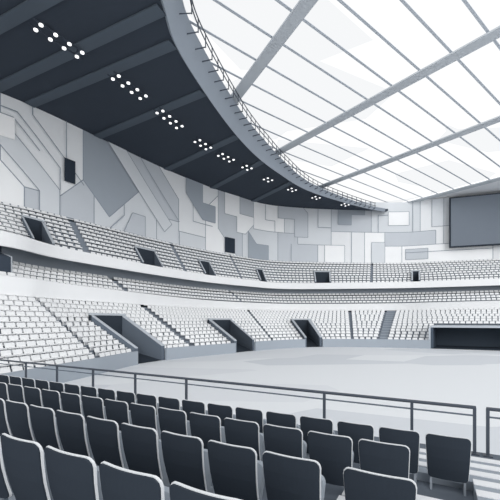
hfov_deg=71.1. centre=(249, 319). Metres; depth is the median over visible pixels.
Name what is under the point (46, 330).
seat
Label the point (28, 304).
seat
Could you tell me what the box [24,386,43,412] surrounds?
chair
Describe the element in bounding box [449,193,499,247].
scoreboard
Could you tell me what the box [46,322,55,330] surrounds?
seat
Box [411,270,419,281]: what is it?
stairwell
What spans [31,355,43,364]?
seat
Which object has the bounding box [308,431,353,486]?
chair
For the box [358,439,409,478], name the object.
chair
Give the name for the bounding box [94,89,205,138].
rib
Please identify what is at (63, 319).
seat
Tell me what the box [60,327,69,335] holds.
seat
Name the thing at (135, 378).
guard rail
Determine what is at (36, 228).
stairwell
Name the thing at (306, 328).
stairwell
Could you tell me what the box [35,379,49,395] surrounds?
chair
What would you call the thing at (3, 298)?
seat
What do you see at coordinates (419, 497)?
step
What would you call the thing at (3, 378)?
chair
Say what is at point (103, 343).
seat
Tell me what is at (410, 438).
chair
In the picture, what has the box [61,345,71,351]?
seat
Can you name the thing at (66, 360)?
seat
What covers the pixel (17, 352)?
seat
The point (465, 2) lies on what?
roof beam
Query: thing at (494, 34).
roof beam
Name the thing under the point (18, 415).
chair
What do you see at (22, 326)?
seat
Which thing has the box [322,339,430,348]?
wall
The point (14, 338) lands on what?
seat
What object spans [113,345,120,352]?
seat
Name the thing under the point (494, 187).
ceiling
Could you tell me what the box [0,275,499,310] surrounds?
band
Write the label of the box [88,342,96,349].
seat
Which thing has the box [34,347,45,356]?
seat
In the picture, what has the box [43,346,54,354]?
seat
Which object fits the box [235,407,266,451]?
chair
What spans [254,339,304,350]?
wall
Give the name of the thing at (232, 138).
rib
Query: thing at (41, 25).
rack
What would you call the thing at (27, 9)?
rib
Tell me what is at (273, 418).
chair
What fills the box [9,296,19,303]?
seat
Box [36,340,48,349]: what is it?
seat
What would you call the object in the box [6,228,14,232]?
seat
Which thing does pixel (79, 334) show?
seat
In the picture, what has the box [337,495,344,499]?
step
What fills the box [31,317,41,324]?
seat
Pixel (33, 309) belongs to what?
seat
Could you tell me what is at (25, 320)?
seat
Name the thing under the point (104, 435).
chair
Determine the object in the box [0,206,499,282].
grandstand
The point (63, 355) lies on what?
seat
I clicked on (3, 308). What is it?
seat
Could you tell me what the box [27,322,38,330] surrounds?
seat
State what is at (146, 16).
rib
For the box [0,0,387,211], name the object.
roof canopy
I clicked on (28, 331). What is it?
seat
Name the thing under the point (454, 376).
floor
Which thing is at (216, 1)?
roof beam
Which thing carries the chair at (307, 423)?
on the terrace
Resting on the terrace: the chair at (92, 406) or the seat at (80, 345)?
the chair at (92, 406)
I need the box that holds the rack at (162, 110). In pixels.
[153,107,184,129]
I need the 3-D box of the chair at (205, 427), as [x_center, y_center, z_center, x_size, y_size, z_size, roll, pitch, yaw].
[-0.584,1.736,5.102,0.536,0.808,0.400,0,0,28]
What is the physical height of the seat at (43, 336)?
0.790 m
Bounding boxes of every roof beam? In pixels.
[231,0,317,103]
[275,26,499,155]
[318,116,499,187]
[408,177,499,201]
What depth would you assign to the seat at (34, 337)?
29.70 m
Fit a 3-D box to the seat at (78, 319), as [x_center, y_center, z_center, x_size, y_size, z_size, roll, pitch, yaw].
[-18.482,0.115,37.969,0.482,0.790,0.810,0,0,11]
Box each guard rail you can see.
[0,359,479,455]
[482,407,499,457]
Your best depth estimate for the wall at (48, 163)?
77.49 m
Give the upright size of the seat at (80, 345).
0.790 m
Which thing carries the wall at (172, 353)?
on the floor
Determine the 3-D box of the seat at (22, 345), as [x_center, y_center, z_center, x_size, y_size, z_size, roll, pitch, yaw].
[-17.942,2.115,27.607,0.482,0.790,0.810,0,0,14]
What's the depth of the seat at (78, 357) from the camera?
30.56 m
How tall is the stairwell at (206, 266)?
4.130 m
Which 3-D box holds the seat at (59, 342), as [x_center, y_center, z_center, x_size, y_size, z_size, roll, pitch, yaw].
[-16.987,2.115,31.337,0.482,0.790,0.810,0,0,15]
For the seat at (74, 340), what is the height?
0.790 m
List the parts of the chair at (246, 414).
backrest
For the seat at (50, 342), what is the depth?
30.41 m
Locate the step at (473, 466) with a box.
[419,454,499,474]
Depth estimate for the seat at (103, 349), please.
35.47 m
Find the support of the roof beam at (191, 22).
attached to the ceiling
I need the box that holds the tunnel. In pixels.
[429,325,499,350]
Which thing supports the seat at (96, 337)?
on the grandstand at (182, 337)
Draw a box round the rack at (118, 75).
[107,71,149,100]
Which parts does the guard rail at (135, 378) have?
post, post, post, post, rail, rail, post, post, post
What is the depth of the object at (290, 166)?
90.30 m
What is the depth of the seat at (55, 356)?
28.93 m
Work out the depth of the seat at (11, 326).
29.18 m
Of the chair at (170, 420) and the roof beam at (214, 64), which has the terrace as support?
the chair at (170, 420)
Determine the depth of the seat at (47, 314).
34.40 m
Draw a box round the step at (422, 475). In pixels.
[417,461,499,490]
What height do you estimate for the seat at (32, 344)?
0.790 m
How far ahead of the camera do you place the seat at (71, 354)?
30.84 m
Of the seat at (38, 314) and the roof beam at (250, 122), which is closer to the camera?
the seat at (38, 314)
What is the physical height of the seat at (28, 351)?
0.790 m
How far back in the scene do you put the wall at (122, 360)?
29.86 m
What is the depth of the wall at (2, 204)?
96.17 m
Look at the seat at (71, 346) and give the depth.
31.97 m
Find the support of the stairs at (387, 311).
on the grandstand at (182, 337)
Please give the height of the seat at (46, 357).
0.790 m
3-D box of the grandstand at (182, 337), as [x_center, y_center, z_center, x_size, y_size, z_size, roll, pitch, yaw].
[15.973,1.000,50.472,104.463,6.000,82.789,0,0,0]
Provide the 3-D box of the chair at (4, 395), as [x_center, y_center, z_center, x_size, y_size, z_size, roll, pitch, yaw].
[-5.334,1.736,7.670,0.536,0.808,0.400,0,0,28]
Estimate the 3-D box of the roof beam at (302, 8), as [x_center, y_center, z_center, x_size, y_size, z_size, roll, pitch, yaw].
[5.867,-34.400,38.530,1.700,0.200,50.000,0,0,-28]
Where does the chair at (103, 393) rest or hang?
on the terrace
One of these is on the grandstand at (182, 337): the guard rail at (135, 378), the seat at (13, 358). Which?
the seat at (13, 358)
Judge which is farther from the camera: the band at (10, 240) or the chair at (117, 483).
the band at (10, 240)
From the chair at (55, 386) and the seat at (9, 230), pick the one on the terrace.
the chair at (55, 386)
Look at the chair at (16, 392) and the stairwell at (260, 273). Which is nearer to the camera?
the chair at (16, 392)
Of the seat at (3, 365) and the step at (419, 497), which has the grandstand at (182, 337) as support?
the seat at (3, 365)
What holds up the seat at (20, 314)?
on the grandstand at (182, 337)
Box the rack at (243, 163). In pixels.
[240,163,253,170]
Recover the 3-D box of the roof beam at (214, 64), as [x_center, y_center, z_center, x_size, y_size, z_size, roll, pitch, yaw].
[16.220,-34.730,63.800,76.641,0.060,59.062,0,0,0]
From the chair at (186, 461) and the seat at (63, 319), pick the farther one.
the seat at (63, 319)
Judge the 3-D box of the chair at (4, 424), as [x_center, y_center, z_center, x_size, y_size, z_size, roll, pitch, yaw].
[-3.809,1.566,5.424,0.536,0.808,0.400,0,0,28]
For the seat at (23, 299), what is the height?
0.790 m
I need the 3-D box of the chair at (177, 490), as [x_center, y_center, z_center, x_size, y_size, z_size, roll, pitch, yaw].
[-0.163,1.326,2.032,0.536,0.808,0.400,0,0,28]
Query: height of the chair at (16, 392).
0.808 m
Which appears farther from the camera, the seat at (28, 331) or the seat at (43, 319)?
the seat at (43, 319)
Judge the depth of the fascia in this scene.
50.34 m
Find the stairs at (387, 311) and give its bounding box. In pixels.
[380,311,395,338]
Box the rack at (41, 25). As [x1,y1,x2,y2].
[28,18,88,59]
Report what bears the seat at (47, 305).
on the grandstand at (182, 337)
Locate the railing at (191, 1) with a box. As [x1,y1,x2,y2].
[179,0,375,208]
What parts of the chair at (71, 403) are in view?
backrest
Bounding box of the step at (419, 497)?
[417,494,440,499]
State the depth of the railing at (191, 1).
55.32 m
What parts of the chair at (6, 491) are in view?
backrest, leg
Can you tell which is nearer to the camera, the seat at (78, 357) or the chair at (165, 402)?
the chair at (165, 402)
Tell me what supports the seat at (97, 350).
on the grandstand at (182, 337)
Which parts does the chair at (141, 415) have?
backrest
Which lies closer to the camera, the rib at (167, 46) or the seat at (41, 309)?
the seat at (41, 309)
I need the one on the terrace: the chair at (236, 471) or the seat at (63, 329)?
the chair at (236, 471)
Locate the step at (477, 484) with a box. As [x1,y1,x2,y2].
[473,479,499,499]
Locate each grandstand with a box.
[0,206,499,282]
[0,299,499,371]
[6,267,499,303]
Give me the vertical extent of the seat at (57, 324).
0.790 m
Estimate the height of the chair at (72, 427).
0.808 m
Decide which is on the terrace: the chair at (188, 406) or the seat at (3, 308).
the chair at (188, 406)
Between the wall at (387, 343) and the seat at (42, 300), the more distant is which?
the wall at (387, 343)
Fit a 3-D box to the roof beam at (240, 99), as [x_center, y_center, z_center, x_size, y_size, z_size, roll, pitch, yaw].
[14.932,-34.730,68.010,74.066,0.060,57.081,0,0,0]
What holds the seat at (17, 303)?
on the grandstand at (182, 337)
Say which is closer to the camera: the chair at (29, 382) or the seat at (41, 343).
the chair at (29, 382)
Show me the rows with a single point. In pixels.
(272, 315)
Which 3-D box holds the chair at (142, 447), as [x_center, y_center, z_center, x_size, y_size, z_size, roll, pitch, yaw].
[-1.170,1.566,3.997,0.536,0.808,0.400,0,0,28]
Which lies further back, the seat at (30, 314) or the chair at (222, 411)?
the seat at (30, 314)
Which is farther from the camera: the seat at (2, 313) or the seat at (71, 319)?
the seat at (71, 319)
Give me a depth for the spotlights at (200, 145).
61.08 m
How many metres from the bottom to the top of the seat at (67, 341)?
0.790 m
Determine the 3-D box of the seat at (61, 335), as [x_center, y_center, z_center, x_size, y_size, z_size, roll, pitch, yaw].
[-17.404,1.615,32.496,0.482,0.790,0.810,0,0,15]
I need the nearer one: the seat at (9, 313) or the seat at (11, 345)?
the seat at (11, 345)
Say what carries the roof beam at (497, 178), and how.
attached to the wall at (48, 163)
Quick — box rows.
[0,201,499,373]
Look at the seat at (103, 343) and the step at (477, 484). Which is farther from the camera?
the seat at (103, 343)
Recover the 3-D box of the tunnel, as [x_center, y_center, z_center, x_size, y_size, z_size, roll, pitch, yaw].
[42.490,2.994,60.733,19.875,3.988,10.152,0,0,31]
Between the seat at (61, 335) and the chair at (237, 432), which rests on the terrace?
the chair at (237, 432)
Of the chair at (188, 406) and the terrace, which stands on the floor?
the terrace
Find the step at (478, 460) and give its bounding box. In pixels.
[419,448,499,466]
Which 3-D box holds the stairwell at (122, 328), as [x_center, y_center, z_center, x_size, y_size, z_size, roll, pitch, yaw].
[-14.480,2.090,41.664,6.522,5.780,5.666,0,0,13]
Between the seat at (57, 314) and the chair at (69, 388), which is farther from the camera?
the seat at (57, 314)
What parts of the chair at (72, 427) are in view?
backrest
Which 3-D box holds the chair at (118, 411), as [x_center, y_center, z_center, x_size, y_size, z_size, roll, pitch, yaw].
[-2.167,1.736,5.958,0.536,0.808,0.400,0,0,28]
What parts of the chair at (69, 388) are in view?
backrest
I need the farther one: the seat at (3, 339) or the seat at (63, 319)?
the seat at (63, 319)
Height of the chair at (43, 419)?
0.808 m
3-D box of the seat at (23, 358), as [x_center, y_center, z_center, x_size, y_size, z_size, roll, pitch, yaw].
[-16.719,3.115,26.256,0.482,0.790,0.810,0,0,13]
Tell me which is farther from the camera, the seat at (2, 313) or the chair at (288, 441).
the seat at (2, 313)
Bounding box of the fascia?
[161,0,384,211]
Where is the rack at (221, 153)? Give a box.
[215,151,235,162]
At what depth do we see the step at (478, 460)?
5.64 m
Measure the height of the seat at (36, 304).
0.790 m
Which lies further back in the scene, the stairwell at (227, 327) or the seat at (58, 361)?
the stairwell at (227, 327)
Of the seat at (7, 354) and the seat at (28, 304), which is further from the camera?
the seat at (28, 304)
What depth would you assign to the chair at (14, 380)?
9.40 m
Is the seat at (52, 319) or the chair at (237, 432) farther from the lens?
the seat at (52, 319)
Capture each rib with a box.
[0,0,62,34]
[0,3,165,92]
[25,39,176,107]
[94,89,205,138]
[164,135,238,170]
[210,160,263,188]
[251,182,293,201]
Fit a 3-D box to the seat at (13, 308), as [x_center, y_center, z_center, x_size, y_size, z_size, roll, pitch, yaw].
[-21.305,-0.885,31.866,0.482,0.790,0.810,0,0,19]
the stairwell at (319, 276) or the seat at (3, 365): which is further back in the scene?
the stairwell at (319, 276)
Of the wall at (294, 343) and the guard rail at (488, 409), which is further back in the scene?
the wall at (294, 343)
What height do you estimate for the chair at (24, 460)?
0.808 m
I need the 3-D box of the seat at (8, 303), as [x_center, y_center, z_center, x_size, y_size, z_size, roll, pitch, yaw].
[-22.000,-1.385,32.084,0.482,0.790,0.810,0,0,20]
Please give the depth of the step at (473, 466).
5.28 m
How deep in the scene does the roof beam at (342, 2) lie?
45.92 m
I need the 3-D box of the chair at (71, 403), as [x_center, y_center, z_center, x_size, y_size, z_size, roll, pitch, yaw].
[-3.223,1.736,6.529,0.536,0.808,0.400,0,0,28]
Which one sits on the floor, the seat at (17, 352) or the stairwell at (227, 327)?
the stairwell at (227, 327)
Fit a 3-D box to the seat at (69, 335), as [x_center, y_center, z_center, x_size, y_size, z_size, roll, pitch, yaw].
[-17.179,1.615,33.443,0.482,0.790,0.810,0,0,12]
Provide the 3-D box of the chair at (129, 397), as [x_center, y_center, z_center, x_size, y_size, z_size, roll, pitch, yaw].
[-2.594,1.926,7.609,0.536,0.808,0.400,0,0,28]
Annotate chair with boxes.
[0,374,9,383]
[0,382,9,400]
[0,398,12,435]
[0,433,52,499]
[0,440,15,499]
[5,400,36,441]
[7,384,25,402]
[9,376,22,385]
[22,377,35,387]
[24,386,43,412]
[29,404,63,450]
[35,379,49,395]
[41,389,62,416]
[44,446,102,499]
[49,381,64,398]
[56,410,97,465]
[61,392,85,422]
[64,383,81,401]
[81,385,98,396]
[82,395,106,419]
[86,416,128,468]
[98,388,116,405]
[99,461,169,499]
[105,399,132,430]
[117,390,136,409]
[121,423,169,486]
[130,403,160,438]
[137,393,158,414]
[158,396,182,410]
[158,407,190,435]
[161,431,213,492]
[169,481,240,499]
[182,399,207,419]
[189,412,225,448]
[207,403,235,425]
[207,440,264,499]
[224,417,264,461]
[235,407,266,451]
[262,451,325,499]
[263,424,306,458]
[266,411,299,428]
[300,416,334,458]
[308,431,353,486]
[337,421,373,463]
[343,467,416,499]
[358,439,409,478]
[379,426,419,482]
[425,433,471,495]
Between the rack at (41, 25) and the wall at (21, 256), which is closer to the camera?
the rack at (41, 25)
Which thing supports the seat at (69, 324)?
on the grandstand at (182, 337)
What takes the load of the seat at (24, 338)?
on the grandstand at (182, 337)
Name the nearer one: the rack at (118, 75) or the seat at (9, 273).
the seat at (9, 273)
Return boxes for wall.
[0,93,499,263]
[1,351,137,385]
[2,204,499,322]
[2,246,499,294]
[165,343,235,359]
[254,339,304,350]
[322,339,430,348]
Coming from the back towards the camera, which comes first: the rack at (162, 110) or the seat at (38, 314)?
the rack at (162, 110)
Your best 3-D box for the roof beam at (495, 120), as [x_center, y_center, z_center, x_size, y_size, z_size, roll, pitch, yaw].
[39.400,-34.400,64.000,78.284,0.200,97.187,0,0,0]
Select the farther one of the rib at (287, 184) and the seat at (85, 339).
the rib at (287, 184)
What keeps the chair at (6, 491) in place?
on the terrace
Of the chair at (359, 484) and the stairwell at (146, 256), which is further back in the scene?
the stairwell at (146, 256)
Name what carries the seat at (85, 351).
on the grandstand at (182, 337)
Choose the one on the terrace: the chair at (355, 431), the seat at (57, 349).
the chair at (355, 431)
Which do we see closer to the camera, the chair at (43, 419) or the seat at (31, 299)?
the chair at (43, 419)
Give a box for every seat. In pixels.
[0,295,9,303]
[0,305,11,313]
[0,311,7,316]
[0,317,11,325]
[0,336,10,345]
[0,350,14,359]
[0,358,7,367]
[1,329,14,338]
[3,223,11,227]
[4,300,15,308]
[4,342,18,352]
[5,323,18,331]
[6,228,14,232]
[6,311,17,319]
[8,272,17,276]
[8,335,21,344]
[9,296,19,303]
[9,357,21,368]
[10,306,21,313]
[10,317,21,325]
[12,329,24,337]
[12,349,25,359]
[14,301,25,308]
[16,311,27,319]
[16,323,28,331]
[16,342,28,351]
[19,296,28,303]
[19,335,31,343]
[20,306,30,314]
[20,356,33,365]
[21,317,32,325]
[23,328,34,337]
[23,348,36,357]
[24,302,33,309]
[26,312,36,319]
[26,341,38,350]
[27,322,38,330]
[28,297,37,304]
[29,307,39,314]
[30,334,41,342]
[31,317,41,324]
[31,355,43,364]
[33,302,42,309]
[33,328,44,336]
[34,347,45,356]
[35,312,45,319]
[36,322,47,330]
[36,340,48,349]
[38,307,48,314]
[39,334,50,342]
[40,298,48,304]
[40,317,50,324]
[41,353,52,363]
[43,328,53,335]
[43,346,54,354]
[44,312,53,319]
[45,303,53,309]
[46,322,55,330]
[46,340,57,348]
[49,317,58,324]
[49,333,59,341]
[50,307,58,314]
[50,352,61,361]
[51,328,61,334]
[52,345,63,354]
[54,322,63,329]
[55,312,63,319]
[55,339,65,347]
[55,359,63,363]
[57,333,67,340]
[59,351,69,360]
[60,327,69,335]
[61,317,69,324]
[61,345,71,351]
[63,338,73,345]
[64,358,71,362]
[65,333,74,340]
[66,322,75,329]
[67,350,77,359]
[68,317,76,324]
[69,344,79,351]
[71,327,79,334]
[71,338,80,345]
[73,356,79,361]
[75,317,83,324]
[75,350,85,357]
[77,327,85,333]
[77,332,85,339]
[77,343,85,351]
[82,337,90,344]
[82,349,91,356]
[83,332,91,338]
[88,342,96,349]
[94,347,102,355]
[95,336,102,341]
[100,347,108,353]
[101,341,108,346]
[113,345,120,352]
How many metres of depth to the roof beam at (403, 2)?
43.92 m
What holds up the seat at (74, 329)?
on the grandstand at (182, 337)
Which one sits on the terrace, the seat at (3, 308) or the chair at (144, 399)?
the chair at (144, 399)
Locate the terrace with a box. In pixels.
[3,425,499,499]
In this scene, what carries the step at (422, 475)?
on the terrace
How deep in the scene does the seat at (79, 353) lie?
31.77 m
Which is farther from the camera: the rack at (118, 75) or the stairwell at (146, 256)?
the stairwell at (146, 256)
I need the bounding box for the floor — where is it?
[49,347,499,454]
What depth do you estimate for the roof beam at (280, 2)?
48.68 m
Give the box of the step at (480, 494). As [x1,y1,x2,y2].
[476,489,499,499]
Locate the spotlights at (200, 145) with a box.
[192,137,213,150]
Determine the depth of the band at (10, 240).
69.23 m
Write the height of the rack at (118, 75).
1.090 m
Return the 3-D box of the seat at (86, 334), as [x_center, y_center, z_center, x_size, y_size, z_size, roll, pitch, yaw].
[-16.746,1.615,36.052,0.483,0.790,0.810,0,0,9]
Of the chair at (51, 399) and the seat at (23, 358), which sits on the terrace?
the chair at (51, 399)
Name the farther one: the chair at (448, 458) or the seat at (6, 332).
the seat at (6, 332)
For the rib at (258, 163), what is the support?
attached to the roof canopy
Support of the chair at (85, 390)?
on the terrace
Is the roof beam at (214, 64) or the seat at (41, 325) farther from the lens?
the roof beam at (214, 64)
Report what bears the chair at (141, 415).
on the terrace
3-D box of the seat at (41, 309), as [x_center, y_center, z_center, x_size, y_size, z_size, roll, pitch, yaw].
[-20.436,-0.885,34.620,0.483,0.790,0.810,0,0,14]
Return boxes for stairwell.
[21,214,54,244]
[88,313,164,363]
[134,246,162,266]
[198,259,215,275]
[207,318,253,351]
[256,268,266,281]
[291,319,321,346]
[314,271,330,282]
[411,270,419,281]
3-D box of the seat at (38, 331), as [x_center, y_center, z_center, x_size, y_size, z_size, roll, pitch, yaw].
[-18.593,1.115,30.843,0.482,0.790,0.810,0,0,16]
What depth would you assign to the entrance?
37.99 m
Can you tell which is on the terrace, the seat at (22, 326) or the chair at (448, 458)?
the chair at (448, 458)
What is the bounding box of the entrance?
[0,252,11,272]
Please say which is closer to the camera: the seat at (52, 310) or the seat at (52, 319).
the seat at (52, 319)
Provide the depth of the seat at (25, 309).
32.78 m
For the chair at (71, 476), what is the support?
on the terrace
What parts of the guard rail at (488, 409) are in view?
post, rail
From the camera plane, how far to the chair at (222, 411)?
6.29 m
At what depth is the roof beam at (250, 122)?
74.73 m
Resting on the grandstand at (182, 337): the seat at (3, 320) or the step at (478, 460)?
the seat at (3, 320)
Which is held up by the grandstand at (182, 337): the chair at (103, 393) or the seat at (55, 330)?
the seat at (55, 330)
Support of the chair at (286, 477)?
on the terrace
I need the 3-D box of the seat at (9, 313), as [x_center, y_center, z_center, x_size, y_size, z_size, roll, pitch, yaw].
[-20.908,-0.385,30.742,0.482,0.790,0.810,0,0,18]
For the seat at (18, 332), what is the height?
0.790 m
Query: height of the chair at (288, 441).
0.808 m
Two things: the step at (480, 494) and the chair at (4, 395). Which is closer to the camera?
the step at (480, 494)
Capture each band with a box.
[0,231,499,288]
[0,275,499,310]
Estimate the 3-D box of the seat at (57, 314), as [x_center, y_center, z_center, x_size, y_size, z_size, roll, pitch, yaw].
[-19.501,-0.385,35.851,0.482,0.790,0.810,0,0,9]
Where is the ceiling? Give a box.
[428,181,499,199]
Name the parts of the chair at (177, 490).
backrest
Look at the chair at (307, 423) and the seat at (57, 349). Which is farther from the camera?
the seat at (57, 349)
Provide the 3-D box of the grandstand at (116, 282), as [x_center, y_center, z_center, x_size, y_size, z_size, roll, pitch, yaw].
[16.417,-4.980,53.129,118.917,2.960,85.902,0,0,0]
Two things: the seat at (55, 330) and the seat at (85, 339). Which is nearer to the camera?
the seat at (55, 330)
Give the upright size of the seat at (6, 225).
0.790 m
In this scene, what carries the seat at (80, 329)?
on the grandstand at (182, 337)
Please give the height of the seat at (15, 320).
0.790 m

